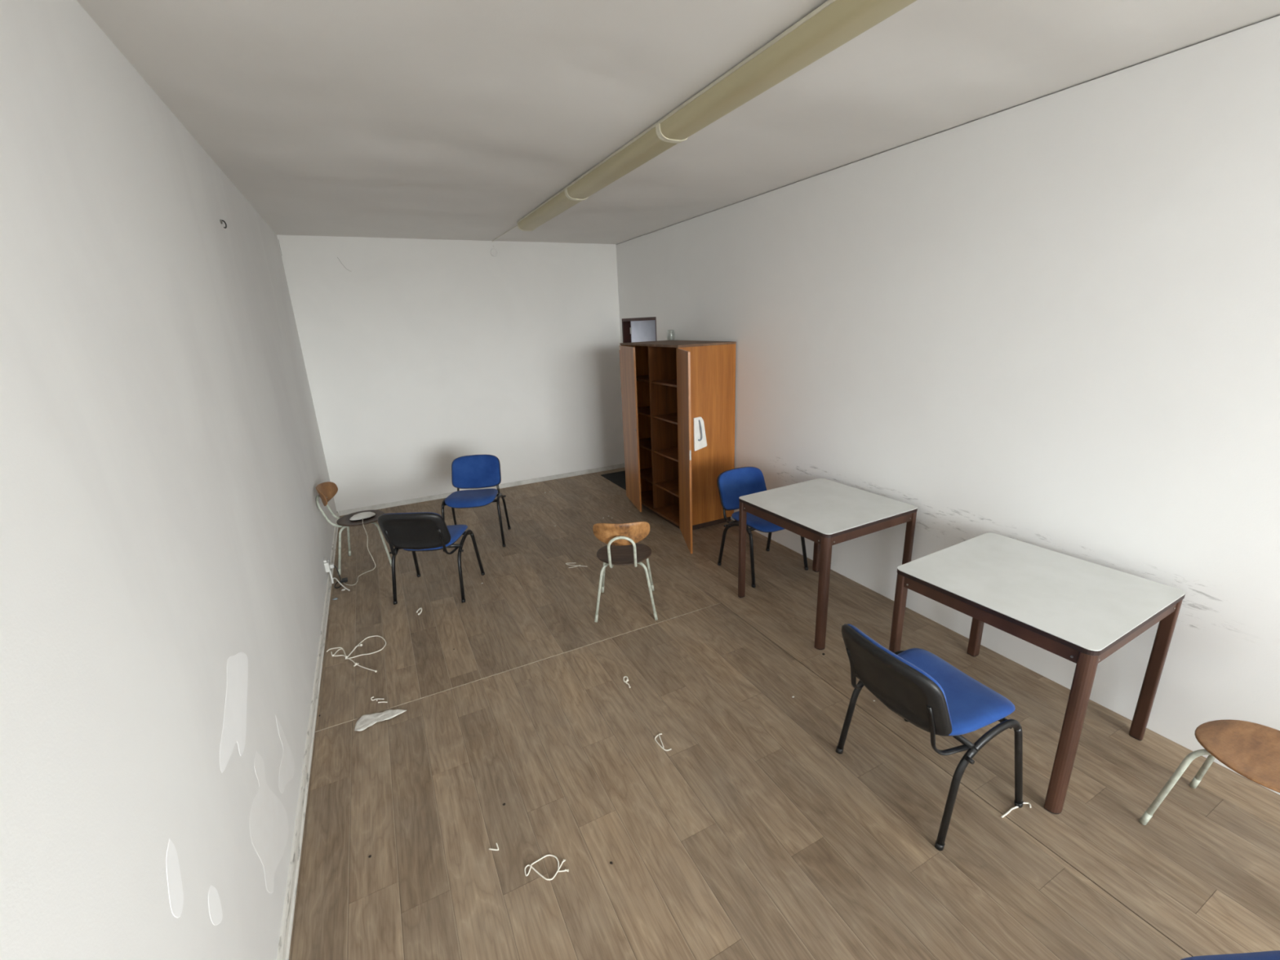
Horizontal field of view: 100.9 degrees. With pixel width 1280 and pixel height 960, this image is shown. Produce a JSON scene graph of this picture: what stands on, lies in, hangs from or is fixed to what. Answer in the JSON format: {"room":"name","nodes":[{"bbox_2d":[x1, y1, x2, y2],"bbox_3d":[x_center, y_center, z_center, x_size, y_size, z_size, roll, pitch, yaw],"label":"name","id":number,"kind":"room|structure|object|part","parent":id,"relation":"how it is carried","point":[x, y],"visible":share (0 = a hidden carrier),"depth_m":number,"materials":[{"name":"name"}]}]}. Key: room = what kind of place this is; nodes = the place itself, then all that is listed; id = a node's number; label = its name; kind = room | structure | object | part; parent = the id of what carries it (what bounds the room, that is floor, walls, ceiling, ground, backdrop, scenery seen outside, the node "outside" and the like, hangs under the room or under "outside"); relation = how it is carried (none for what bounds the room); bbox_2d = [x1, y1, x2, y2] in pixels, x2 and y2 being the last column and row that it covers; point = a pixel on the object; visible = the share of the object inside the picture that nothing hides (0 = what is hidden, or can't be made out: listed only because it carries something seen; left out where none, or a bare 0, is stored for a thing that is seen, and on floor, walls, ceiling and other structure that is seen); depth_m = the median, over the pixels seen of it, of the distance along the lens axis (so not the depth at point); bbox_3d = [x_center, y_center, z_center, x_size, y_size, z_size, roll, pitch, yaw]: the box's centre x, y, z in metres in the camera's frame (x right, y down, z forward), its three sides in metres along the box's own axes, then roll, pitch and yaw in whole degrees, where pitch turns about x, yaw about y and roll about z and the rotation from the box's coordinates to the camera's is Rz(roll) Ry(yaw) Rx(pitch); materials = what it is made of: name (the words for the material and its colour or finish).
{"room":"disused office room","nodes":[
{"label":"disused office room","id":0,"kind":"room"},
{"bbox_2d":[0,0,336,959],"bbox_3d":[-1.278,0.254,1.230,0.201,2.965,10.152,-10,18,-25],"label":"wall","id":1,"kind":"structure","parent":0,"point":[166,540],"depth_m":1.31,"materials":[{"name":"white paint"}]},
{"bbox_2d":[219,219,226,228],"bbox_3d":[-2.187,-1.346,2.780,0.023,0.044,0.024,-10,18,-25],"label":"wall hook","id":2,"kind":"object","parent":1,"relation":"attached to","point":[220,220],"visible":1,"depth_m":2.78,"materials":[{"name":"metal"}]},
{"bbox_2d":[276,511,339,959],"bbox_3d":[-1.127,1.533,1.665,0.020,0.053,9.752,-10,18,-25],"label":"baseboard","id":3,"kind":"structure","parent":1,"relation":"attached to","point":[284,944],"depth_m":2.27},
{"bbox_2d":[323,557,334,572],"bbox_3d":[-2.486,0.675,4.231,0.062,0.100,0.072,-10,18,-25],"label":"wall socket","id":4,"kind":"object","parent":1,"relation":"attached to","point":[328,566],"visible":1,"depth_m":4.20,"materials":[{"name":"white plastic"}]},
{"bbox_2d":[328,569,333,583],"bbox_3d":[-2.485,0.779,4.261,0.013,0.114,0.024,-10,18,-25],"label":"duct","id":5,"kind":"object","parent":1,"relation":"attached to","point":[331,573],"visible":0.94,"depth_m":4.25,"materials":[{"name":"white plastic"}]},
{"bbox_2d":[276,235,624,514],"bbox_3d":[-1.866,-1.240,6.299,3.550,2.965,0.201,-10,18,-25],"label":"wall","id":6,"kind":"structure","parent":0,"point":[420,356],"depth_m":6.03,"materials":[{"name":"paint"}]},
{"bbox_2d":[338,463,625,515],"bbox_3d":[-1.754,0.082,6.598,3.530,0.053,0.020,-10,18,-25],"label":"baseboard","id":7,"kind":"structure","parent":6,"relation":"attached to","point":[346,512],"depth_m":6.57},
{"bbox_2d":[76,0,1279,244],"bbox_3d":[0.329,-1.550,1.578,4.050,0.218,10.252,-10,18,-25],"label":"ceiling","id":8,"kind":"structure","parent":0,"point":[420,119],"depth_m":2.18,"materials":[{"name":"white paint"}]},
{"bbox_2d":[516,187,583,231],"bbox_3d":[-0.746,-2.184,4.318,0.174,0.078,1.333,-10,18,-25],"label":"lamp","id":9,"kind":"object","parent":8,"relation":"attached to","point":[559,202],"visible":0.84,"depth_m":4.20,"materials":[{"name":"beige plastic"}]},
{"bbox_2d":[565,122,680,199],"bbox_3d":[-0.141,-1.865,3.172,0.174,0.078,1.333,-10,18,-25],"label":"lamp","id":10,"kind":"object","parent":8,"relation":"attached to","point":[649,144],"visible":0.79,"depth_m":3.01,"materials":[{"name":"beige plastic"}]},
{"bbox_2d":[657,0,916,142],"bbox_3d":[0.465,-1.547,2.025,0.174,0.078,1.333,-10,18,-25],"label":"lamp","id":11,"kind":"object","parent":8,"relation":"attached to","point":[833,24],"visible":1,"depth_m":1.87,"materials":[{"name":"beige plastic"}]},
{"bbox_2d":[288,467,1279,959],"bbox_3d":[0.447,1.317,2.437,3.950,0.102,10.152,-10,18,-25],"label":"floor","id":12,"kind":"structure","parent":0,"point":[750,837],"depth_m":2.24,"materials":[{"name":"wood"}]},
{"bbox_2d":[333,565,347,588],"bbox_3d":[-2.402,0.759,4.221,0.094,0.166,0.134,-10,18,-25],"label":"power adapter","id":13,"kind":"object","parent":12,"relation":"on","point":[344,580],"visible":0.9,"depth_m":4.27,"materials":[{"name":"black plastic"}]},
{"bbox_2d":[333,577,350,591],"bbox_3d":[-2.377,0.824,4.204,0.260,0.053,0.021,9,20,33],"label":"cable","id":14,"kind":"object","parent":12,"relation":"on","point":[340,583],"visible":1,"depth_m":4.20,"materials":[{"name":"white plastic"}]},
{"bbox_2d":[315,481,391,575],"bbox_3d":[-2.428,0.370,4.541,0.511,0.732,0.428,-7,17,-16],"label":"chair","id":15,"kind":"object","parent":12,"relation":"on","point":[326,491],"visible":0.85,"depth_m":4.47,"materials":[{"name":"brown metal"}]},
{"bbox_3d":[-2.620,0.120,4.409,0.104,0.162,0.367,-7,17,-16],"label":"backrest","id":16,"kind":"part","parent":15,"relation":"part of","materials":[{"name":"orange wood"}]},
{"bbox_3d":[-2.471,0.577,4.447,0.023,0.389,0.223,6,18,25],"label":"leg","id":17,"kind":"part","parent":15,"relation":"part of","materials":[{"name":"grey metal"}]},
{"bbox_3d":[-2.546,0.509,4.683,0.223,0.389,0.023,8,19,30],"label":"leg","id":18,"kind":"part","parent":15,"relation":"part of","materials":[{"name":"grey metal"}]},
{"bbox_2d":[342,518,375,585],"bbox_3d":[-2.322,0.582,4.359,0.119,0.422,0.420,0,17,7],"label":"cord","id":19,"kind":"object","parent":15,"relation":"hanging from","point":[362,518],"visible":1,"depth_m":4.42,"materials":[{"name":"plastic"}]},
{"bbox_3d":[-2.389,0.332,4.542,0.376,0.026,0.380,-7,17,-16],"label":"seat","id":20,"kind":"part","parent":15,"relation":"part of","materials":[{"name":"brown wood"}]},
{"bbox_2d":[349,511,375,520],"bbox_3d":[-2.386,0.305,4.548,0.204,0.044,0.120,-15,21,-36],"label":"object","id":21,"kind":"object","parent":15,"relation":"on","point":[365,515],"visible":1,"depth_m":4.51,"materials":[{"name":"white plastic"}]},
{"bbox_3d":[-2.220,0.543,4.523,0.212,0.388,0.028,7,19,27],"label":"leg","id":22,"kind":"part","parent":15,"relation":"part of","materials":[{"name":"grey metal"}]},
{"bbox_2d":[326,635,386,672],"bbox_3d":[-1.716,1.074,3.339,0.491,0.016,0.282,7,19,28],"label":"string","id":23,"kind":"object","parent":12,"relation":"on","point":[357,645],"visible":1,"depth_m":3.32,"materials":[{"name":"white fabric"}]},
{"bbox_2d":[370,696,387,702],"bbox_3d":[-1.425,1.202,2.885,0.119,0.009,0.038,3,17,17],"label":"string","id":24,"kind":"object","parent":12,"relation":"on","point":[373,696],"visible":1,"depth_m":2.89,"materials":[{"name":"white fabric"}]},
{"bbox_2d":[354,709,406,731],"bbox_3d":[-1.350,1.234,2.758,0.248,0.011,0.124,-10,18,-25],"label":"paper scrap","id":25,"kind":"object","parent":12,"relation":"on","point":[366,721],"visible":1,"depth_m":2.75,"materials":[{"name":"white paper"}]},
{"bbox_2d":[416,607,422,614],"bbox_3d":[-1.577,0.937,3.779,0.043,0.014,0.097,-10,18,-25],"label":"string","id":26,"kind":"object","parent":12,"relation":"on","point":[420,608],"visible":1,"depth_m":3.79,"materials":[{"name":"white fabric"}]},
{"bbox_2d":[377,511,484,604],"bbox_3d":[-1.565,0.505,3.948,0.557,0.751,0.601,-2,17,2],"label":"chair","id":27,"kind":"object","parent":12,"relation":"on","point":[413,532],"visible":1,"depth_m":3.70,"materials":[{"name":"black plastic"}]},
{"bbox_3d":[-1.807,0.705,3.913,0.029,0.400,0.156,0,17,7],"label":"leg","id":28,"kind":"part","parent":27,"relation":"part of","materials":[{"name":"black metal"}]},
{"bbox_3d":[-1.578,0.351,3.686,0.453,0.304,0.149,-2,17,2],"label":"backrest","id":29,"kind":"part","parent":27,"relation":"part of","materials":[{"name":"black plastic"}]},
{"bbox_3d":[-1.808,0.606,4.241,0.025,0.401,0.107,-6,17,-12],"label":"leg","id":30,"kind":"part","parent":27,"relation":"part of","materials":[{"name":"black metal"}]},
{"bbox_3d":[-1.566,0.422,4.002,0.452,0.071,0.424,-2,17,2],"label":"seat","id":31,"kind":"part","parent":27,"relation":"part of","materials":[{"name":"blue fabric"}]},
{"bbox_3d":[-1.314,0.689,3.898,0.029,0.400,0.156,-3,17,-3],"label":"leg","id":32,"kind":"part","parent":27,"relation":"part of","materials":[{"name":"black metal"}]},
{"bbox_3d":[-1.321,0.434,4.019,0.026,0.073,0.254,-2,17,2],"label":"rail","id":33,"kind":"part","parent":27,"relation":"part of","materials":[{"name":"black metal"}]},
{"bbox_3d":[-1.300,0.590,4.225,0.025,0.401,0.107,2,17,16],"label":"leg","id":34,"kind":"part","parent":27,"relation":"part of","materials":[{"name":"black metal"}]},
{"bbox_2d":[441,454,511,551],"bbox_3d":[-1.553,0.192,4.991,0.557,0.751,0.601,-4,17,-5],"label":"chair","id":35,"kind":"object","parent":12,"relation":"on","point":[473,471],"visible":0.99,"depth_m":5.09,"materials":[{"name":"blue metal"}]},
{"bbox_3d":[-1.774,0.443,4.783,0.025,0.401,0.107,0,17,9],"label":"leg","id":36,"kind":"part","parent":35,"relation":"part of","materials":[{"name":"black metal"}]},
{"bbox_3d":[-1.788,0.198,4.870,0.026,0.073,0.254,-4,17,-5],"label":"rail","id":37,"kind":"part","parent":35,"relation":"part of","materials":[{"name":"black metal"}]},
{"bbox_3d":[-1.802,0.346,5.110,0.029,0.400,0.156,-5,17,-10],"label":"leg","id":38,"kind":"part","parent":35,"relation":"part of","materials":[{"name":"black metal"}]},
{"bbox_3d":[-1.548,0.153,4.900,0.452,0.071,0.424,-4,17,-5],"label":"seat","id":39,"kind":"part","parent":35,"relation":"part of","materials":[{"name":"blue fabric"}]},
{"bbox_3d":[-1.583,-0.080,5.125,0.453,0.304,0.149,-4,17,-5],"label":"backrest","id":40,"kind":"part","parent":35,"relation":"part of","materials":[{"name":"blue fabric"}]},
{"bbox_3d":[-1.303,0.166,4.913,0.026,0.073,0.254,-4,17,-5],"label":"rail","id":41,"kind":"part","parent":35,"relation":"part of","materials":[{"name":"black metal"}]},
{"bbox_3d":[-1.268,0.408,4.827,0.025,0.401,0.107,-8,18,-19],"label":"leg","id":42,"kind":"part","parent":35,"relation":"part of","materials":[{"name":"black metal"}]},
{"bbox_3d":[-1.311,0.313,5.153,0.029,0.400,0.156,-2,17,0],"label":"leg","id":43,"kind":"part","parent":35,"relation":"part of","materials":[{"name":"black metal"}]},
{"bbox_2d":[488,843,498,850],"bbox_3d":[-0.565,1.423,2.042,0.035,0.006,0.032,-10,18,-25],"label":"string","id":44,"kind":"object","parent":12,"relation":"on","point":[497,849],"visible":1,"depth_m":2.04,"materials":[{"name":"white fabric"}]},
{"bbox_2d":[524,854,568,879],"bbox_3d":[-0.348,1.438,1.957,0.150,0.009,0.103,-10,18,-25],"label":"string","id":45,"kind":"object","parent":12,"relation":"on","point":[537,860],"visible":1,"depth_m":1.96,"materials":[{"name":"white fabric"}]},
{"bbox_2d":[565,562,586,568],"bbox_3d":[-0.531,0.708,4.414,0.184,0.007,0.097,-4,17,-4],"label":"string","id":46,"kind":"object","parent":12,"relation":"on","point":[570,562],"visible":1,"depth_m":4.40,"materials":[{"name":"white fabric"}]},
{"bbox_2d":[600,471,626,489],"bbox_3d":[-0.135,-0.003,6.732,0.445,0.009,0.825,-10,18,-25],"label":"door mat","id":47,"kind":"object","parent":12,"relation":"on","point":[618,478],"visible":0.29,"depth_m":6.82,"materials":[{"name":"black fabric"}]},
{"bbox_2d":[592,521,657,622],"bbox_3d":[-0.107,0.553,3.612,0.428,0.732,0.511,-2,17,1],"label":"chair","id":48,"kind":"object","parent":12,"relation":"on","point":[621,539],"visible":1,"depth_m":3.48,"materials":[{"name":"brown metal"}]},
{"bbox_3d":[-0.229,0.746,3.574,0.223,0.389,0.023,-16,22,-39],"label":"leg","id":49,"kind":"part","parent":48,"relation":"part of","materials":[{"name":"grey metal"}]},
{"bbox_3d":[-0.222,0.669,3.827,0.028,0.388,0.212,-18,23,-42],"label":"leg","id":50,"kind":"part","parent":48,"relation":"part of","materials":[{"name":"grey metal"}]},
{"bbox_3d":[-0.119,0.335,3.349,0.367,0.162,0.104,-2,17,1],"label":"backrest","id":51,"kind":"part","parent":48,"relation":"part of","materials":[{"name":"brown wood"}]},
{"bbox_3d":[-0.108,0.508,3.642,0.380,0.026,0.376,-2,17,1],"label":"seat","id":52,"kind":"part","parent":48,"relation":"part of","materials":[{"name":"brown wood"}]},
{"bbox_3d":[0.028,0.736,3.570,0.223,0.389,0.023,13,22,41],"label":"leg","id":53,"kind":"part","parent":48,"relation":"part of","materials":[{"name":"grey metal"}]},
{"bbox_3d":[0.023,0.660,3.824,0.212,0.388,0.028,-18,23,-42],"label":"leg","id":54,"kind":"part","parent":48,"relation":"part of","materials":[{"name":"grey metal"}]},
{"bbox_2d":[622,675,631,688],"bbox_3d":[-0.075,1.126,2.951,0.030,0.014,0.103,-5,17,-10],"label":"string","id":55,"kind":"object","parent":12,"relation":"on","point":[627,679],"visible":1,"depth_m":2.96,"materials":[{"name":"white fabric"}]},
{"bbox_2d":[654,733,671,751],"bbox_3d":[0.108,1.251,2.520,0.050,0.008,0.114,-10,18,-25],"label":"string","id":56,"kind":"object","parent":12,"relation":"on","point":[663,747],"visible":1,"depth_m":2.51,"materials":[{"name":"white fabric"}]},
{"bbox_2d":[618,340,736,553],"bbox_3d":[0.379,-0.422,5.073,0.833,1.722,1.699,-10,18,-25],"label":"tall cabinet","id":57,"kind":"object","parent":12,"relation":"on","point":[666,384],"visible":0.97,"depth_m":5.04,"materials":[{"name":"brown wood"}]},
{"bbox_3d":[0.102,-0.659,5.834,0.600,1.642,0.018,-10,18,-25],"label":"panel","id":58,"kind":"part","parent":57,"relation":"part of","materials":[{"name":"brown wood"}]},
{"bbox_2d":[622,316,656,342],"bbox_3d":[0.060,-1.011,6.651,0.111,1.971,0.902,-10,18,-25],"label":"door","id":59,"kind":"structure","parent":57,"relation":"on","point":[626,324],"depth_m":6.75,"materials":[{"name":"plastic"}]},
{"bbox_2d":[635,374,648,382],"bbox_3d":[0.225,-1.057,5.459,0.559,0.018,0.548,-10,18,-25],"label":"shelf","id":60,"kind":"object","parent":57,"relation":"attached to","point":[645,378],"depth_m":5.39,"materials":[{"name":"brown wood"}]},
{"bbox_2d":[637,405,649,416],"bbox_3d":[0.238,-0.737,5.555,0.559,0.018,0.548,-10,18,-25],"label":"shelf","id":61,"kind":"object","parent":57,"relation":"attached to","point":[642,410],"depth_m":5.52,"materials":[{"name":"brown wood"}]},
{"bbox_2d":[639,437,651,451],"bbox_3d":[0.252,-0.402,5.655,0.559,0.018,0.548,-10,18,-25],"label":"shelf","id":62,"kind":"object","parent":57,"relation":"attached to","point":[644,442],"depth_m":5.60,"materials":[{"name":"brown wood"}]},
{"bbox_2d":[640,466,652,484],"bbox_3d":[0.265,-0.071,5.754,0.559,0.018,0.548,-10,18,-25],"label":"shelf","id":63,"kind":"object","parent":57,"relation":"attached to","point":[646,473],"depth_m":5.73,"materials":[{"name":"brown wood"}]},
{"bbox_3d":[0.394,0.254,5.577,0.600,0.018,1.124,-10,18,-25],"label":"panel","id":64,"kind":"part","parent":57,"relation":"part of","materials":[{"name":"brown wood"}]},
{"bbox_2d":[651,378,676,387],"bbox_3d":[0.484,-0.921,4.968,0.559,0.018,0.558,-10,18,-25],"label":"shelf","id":65,"kind":"object","parent":57,"relation":"attached to","point":[668,382],"depth_m":5.02,"materials":[{"name":"brown wood"}]},
{"bbox_2d":[652,412,677,424],"bbox_3d":[0.497,-0.600,5.064,0.559,0.018,0.558,-10,18,-25],"label":"shelf","id":66,"kind":"object","parent":57,"relation":"attached to","point":[671,417],"depth_m":5.12,"materials":[{"name":"brown wood"}]},
{"bbox_2d":[653,446,678,462],"bbox_3d":[0.511,-0.265,5.165,0.559,0.018,0.558,-10,18,-25],"label":"shelf","id":67,"kind":"object","parent":57,"relation":"attached to","point":[670,452],"depth_m":5.21,"materials":[{"name":"brown wood"}]},
{"bbox_2d":[654,479,679,497],"bbox_3d":[0.524,0.065,5.264,0.559,0.018,0.558,-10,18,-25],"label":"shelf","id":68,"kind":"object","parent":57,"relation":"attached to","point":[671,486],"depth_m":5.30,"materials":[{"name":"brown wood"}]},
{"bbox_3d":[0.326,-1.318,5.105,0.606,0.020,1.168,-10,18,-25],"label":"panel","id":69,"kind":"part","parent":57,"relation":"part of","materials":[{"name":"wood"}]},
{"bbox_2d":[693,417,706,451],"bbox_3d":[0.551,-0.416,4.773,0.139,0.307,0.041,-10,18,-25],"label":"plate","id":70,"kind":"object","parent":57,"relation":"hanging from","point":[700,437],"visible":1,"depth_m":4.77,"materials":[{"name":"white plastic"}]},
{"bbox_3d":[0.620,-0.387,4.854,0.600,1.642,0.018,-10,18,-25],"label":"panel","id":71,"kind":"part","parent":57,"relation":"part of","materials":[{"name":"brown wood"}]},
{"bbox_2d":[716,466,808,587],"bbox_3d":[0.932,0.329,4.192,0.557,0.751,0.601,-11,19,-26],"label":"chair","id":72,"kind":"object","parent":12,"relation":"on","point":[732,484],"visible":0.56,"depth_m":4.22,"materials":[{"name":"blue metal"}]},
{"bbox_3d":[0.676,0.513,4.214,0.029,0.400,0.156,-13,20,-31],"label":"leg","id":73,"kind":"part","parent":72,"relation":"part of","materials":[{"name":"black metal"}]},
{"bbox_3d":[0.759,0.356,3.994,0.026,0.073,0.254,-11,19,-26],"label":"rail","id":74,"kind":"part","parent":72,"relation":"part of","materials":[{"name":"black metal"}]},
{"bbox_3d":[0.825,0.067,4.304,0.453,0.304,0.149,-11,19,-26],"label":"backrest","id":75,"kind":"part","parent":72,"relation":"part of","materials":[{"name":"blue fabric"}]},
{"bbox_3d":[0.830,0.594,3.919,0.025,0.401,0.107,-6,17,-12],"label":"leg","id":76,"kind":"part","parent":72,"relation":"part of","materials":[{"name":"black metal"}]},
{"bbox_3d":[0.965,0.286,4.109,0.452,0.071,0.424,-11,19,-26],"label":"seat","id":77,"kind":"part","parent":72,"relation":"part of","materials":[{"name":"blue fabric"}]},
{"bbox_3d":[1.111,0.429,4.432,0.029,0.400,0.156,-9,18,-21],"label":"leg","id":78,"kind":"part","parent":72,"relation":"part of","materials":[{"name":"black metal"}]},
{"bbox_3d":[1.279,0.508,4.144,0.025,0.401,0.107,-17,22,-40],"label":"leg","id":79,"kind":"part","parent":72,"relation":"part of","materials":[{"name":"black metal"}]},
{"bbox_2d":[737,478,917,649],"bbox_3d":[1.219,0.503,3.565,0.800,0.750,0.800,-11,19,-26],"label":"table","id":80,"kind":"object","parent":12,"relation":"on","point":[827,513],"visible":0.95,"depth_m":3.32,"materials":[{"name":"white laminate"}]},
{"bbox_3d":[0.715,0.487,3.718,0.048,0.720,0.048,-11,19,-26],"label":"leg","id":81,"kind":"part","parent":80,"relation":"part of","materials":[{"name":"brown paint"}]},
{"bbox_3d":[0.876,0.259,3.305,0.024,0.058,0.698,-11,19,-26],"label":"rail","id":82,"kind":"part","parent":80,"relation":"part of","materials":[{"name":"brown paint"}]},
{"bbox_3d":[1.371,0.361,4.050,0.048,0.720,0.048,-11,19,-26],"label":"leg","id":83,"kind":"part","parent":80,"relation":"part of","materials":[{"name":"brown paint"}]},
{"bbox_3d":[1.068,0.663,3.085,0.048,0.720,0.048,-11,19,-26],"label":"leg","id":84,"kind":"part","parent":80,"relation":"part of","materials":[{"name":"brown paint"}]},
{"bbox_3d":[1.385,0.283,3.153,0.698,0.058,0.024,-11,19,-26],"label":"rail","id":85,"kind":"part","parent":80,"relation":"part of","materials":[{"name":"brown paint"}]},
{"bbox_3d":[1.725,0.536,3.416,0.048,0.720,0.048,-11,19,-26],"label":"leg","id":86,"kind":"part","parent":80,"relation":"part of","materials":[{"name":"brown paint"}]},
{"bbox_2d":[835,623,1022,850],"bbox_3d":[1.147,0.930,2.155,0.601,0.751,0.557,-9,18,-22],"label":"chair","id":87,"kind":"object","parent":12,"relation":"on","point":[931,694],"visible":1,"depth_m":1.99,"materials":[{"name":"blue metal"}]},
{"bbox_3d":[0.967,1.048,2.386,0.156,0.400,0.029,-8,17,-17],"label":"leg","id":88,"kind":"part","parent":87,"relation":"part of","materials":[{"name":"black metal"}]},
{"bbox_3d":[1.132,0.820,2.394,0.254,0.073,0.026,-9,18,-22],"label":"rail","id":89,"kind":"part","parent":87,"relation":"part of","materials":[{"name":"black metal"}]},
{"bbox_3d":[0.948,0.748,2.014,0.149,0.304,0.453,-9,18,-22],"label":"backrest","id":90,"kind":"part","parent":87,"relation":"part of","materials":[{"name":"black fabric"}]},
{"bbox_3d":[1.213,0.858,2.165,0.424,0.071,0.452,-9,18,-22],"label":"seat","id":91,"kind":"part","parent":87,"relation":"part of","materials":[{"name":"blue fabric"}]},
{"bbox_3d":[1.164,1.170,1.951,0.156,0.400,0.029,-11,19,-27],"label":"leg","id":92,"kind":"part","parent":87,"relation":"part of","materials":[{"name":"black metal"}]},
{"bbox_3d":[1.327,0.941,1.963,0.254,0.073,0.026,-9,18,-22],"label":"rail","id":93,"kind":"part","parent":87,"relation":"part of","materials":[{"name":"black metal"}]},
{"bbox_3d":[1.480,1.121,2.071,0.107,0.401,0.025,-5,17,-8],"label":"leg","id":94,"kind":"part","parent":87,"relation":"part of","materials":[{"name":"black metal"}]},
{"bbox_2d":[1000,802,1031,817],"bbox_3d":[1.497,1.315,2.113,0.158,0.008,0.030,-7,17,-15],"label":"string","id":95,"kind":"object","parent":12,"relation":"on","point":[1028,803],"visible":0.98,"depth_m":2.11,"materials":[{"name":"white fabric"}]},
{"bbox_2d":[888,532,1185,813],"bbox_3d":[1.775,0.804,2.485,0.800,0.750,0.800,-11,19,-27],"label":"table","id":96,"kind":"object","parent":12,"relation":"on","point":[1082,612],"visible":0.95,"depth_m":2.26,"materials":[{"name":"white laminate"}]},
{"bbox_3d":[1.269,0.790,2.632,0.048,0.720,0.048,-11,19,-27],"label":"leg","id":97,"kind":"part","parent":96,"relation":"part of","materials":[{"name":"brown paint"}]},
{"bbox_3d":[1.921,0.661,2.971,0.048,0.720,0.048,-11,19,-27],"label":"leg","id":98,"kind":"part","parent":96,"relation":"part of","materials":[{"name":"brown paint"}]},
{"bbox_3d":[1.434,0.560,2.222,0.024,0.058,0.698,-11,19,-27],"label":"rail","id":99,"kind":"part","parent":96,"relation":"part of","materials":[{"name":"brown paint"}]},
{"bbox_3d":[1.630,0.963,2.003,0.048,0.720,0.048,-11,19,-27],"label":"leg","id":100,"kind":"part","parent":96,"relation":"part of","materials":[{"name":"brown paint"}]},
{"bbox_3d":[1.945,0.583,2.075,0.698,0.058,0.024,-11,19,-27],"label":"rail","id":101,"kind":"part","parent":96,"relation":"part of","materials":[{"name":"brown paint"}]},
{"bbox_3d":[2.282,0.835,2.342,0.048,0.720,0.048,-11,19,-27],"label":"leg","id":102,"kind":"part","parent":96,"relation":"part of","materials":[{"name":"brown paint"}]},
{"bbox_2d":[1138,719,1279,825],"bbox_3d":[2.195,1.005,1.791,0.428,0.732,0.511,-9,18,-22],"label":"chair","id":103,"kind":"object","parent":12,"relation":"on","point":[1251,750],"visible":1,"depth_m":1.90,"materials":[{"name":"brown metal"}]},
{"bbox_3d":[2.019,1.142,1.945,0.212,0.388,0.028,4,18,21],"label":"leg","id":104,"kind":"part","parent":103,"relation":"part of","materials":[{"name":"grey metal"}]},
{"bbox_3d":[2.243,1.105,2.038,0.028,0.388,0.212,4,18,21],"label":"leg","id":105,"kind":"part","parent":103,"relation":"part of","materials":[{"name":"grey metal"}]},
{"bbox_3d":[2.176,0.961,1.818,0.380,0.026,0.376,-9,18,-22],"label":"seat","id":106,"kind":"part","parent":103,"relation":"part of","materials":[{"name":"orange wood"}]},
{"bbox_2d":[1180,950,1279,959],"bbox_3d":[1.449,1.261,1.009,0.557,0.751,0.601,-3,17,-1],"label":"chair","id":107,"kind":"object","parent":12,"relation":"on","point":[1266,955],"visible":1,"depth_m":1.25,"materials":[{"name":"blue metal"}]},
{"bbox_2d":[616,15,1279,795],"bbox_3d":[2.017,-0.748,4.118,1.350,2.967,12.600,-10,18,-25],"label":"wall","id":108,"kind":"structure","parent":0,"point":[1051,322],"depth_m":2.57,"materials":[{"name":"white paint"}]}
]}

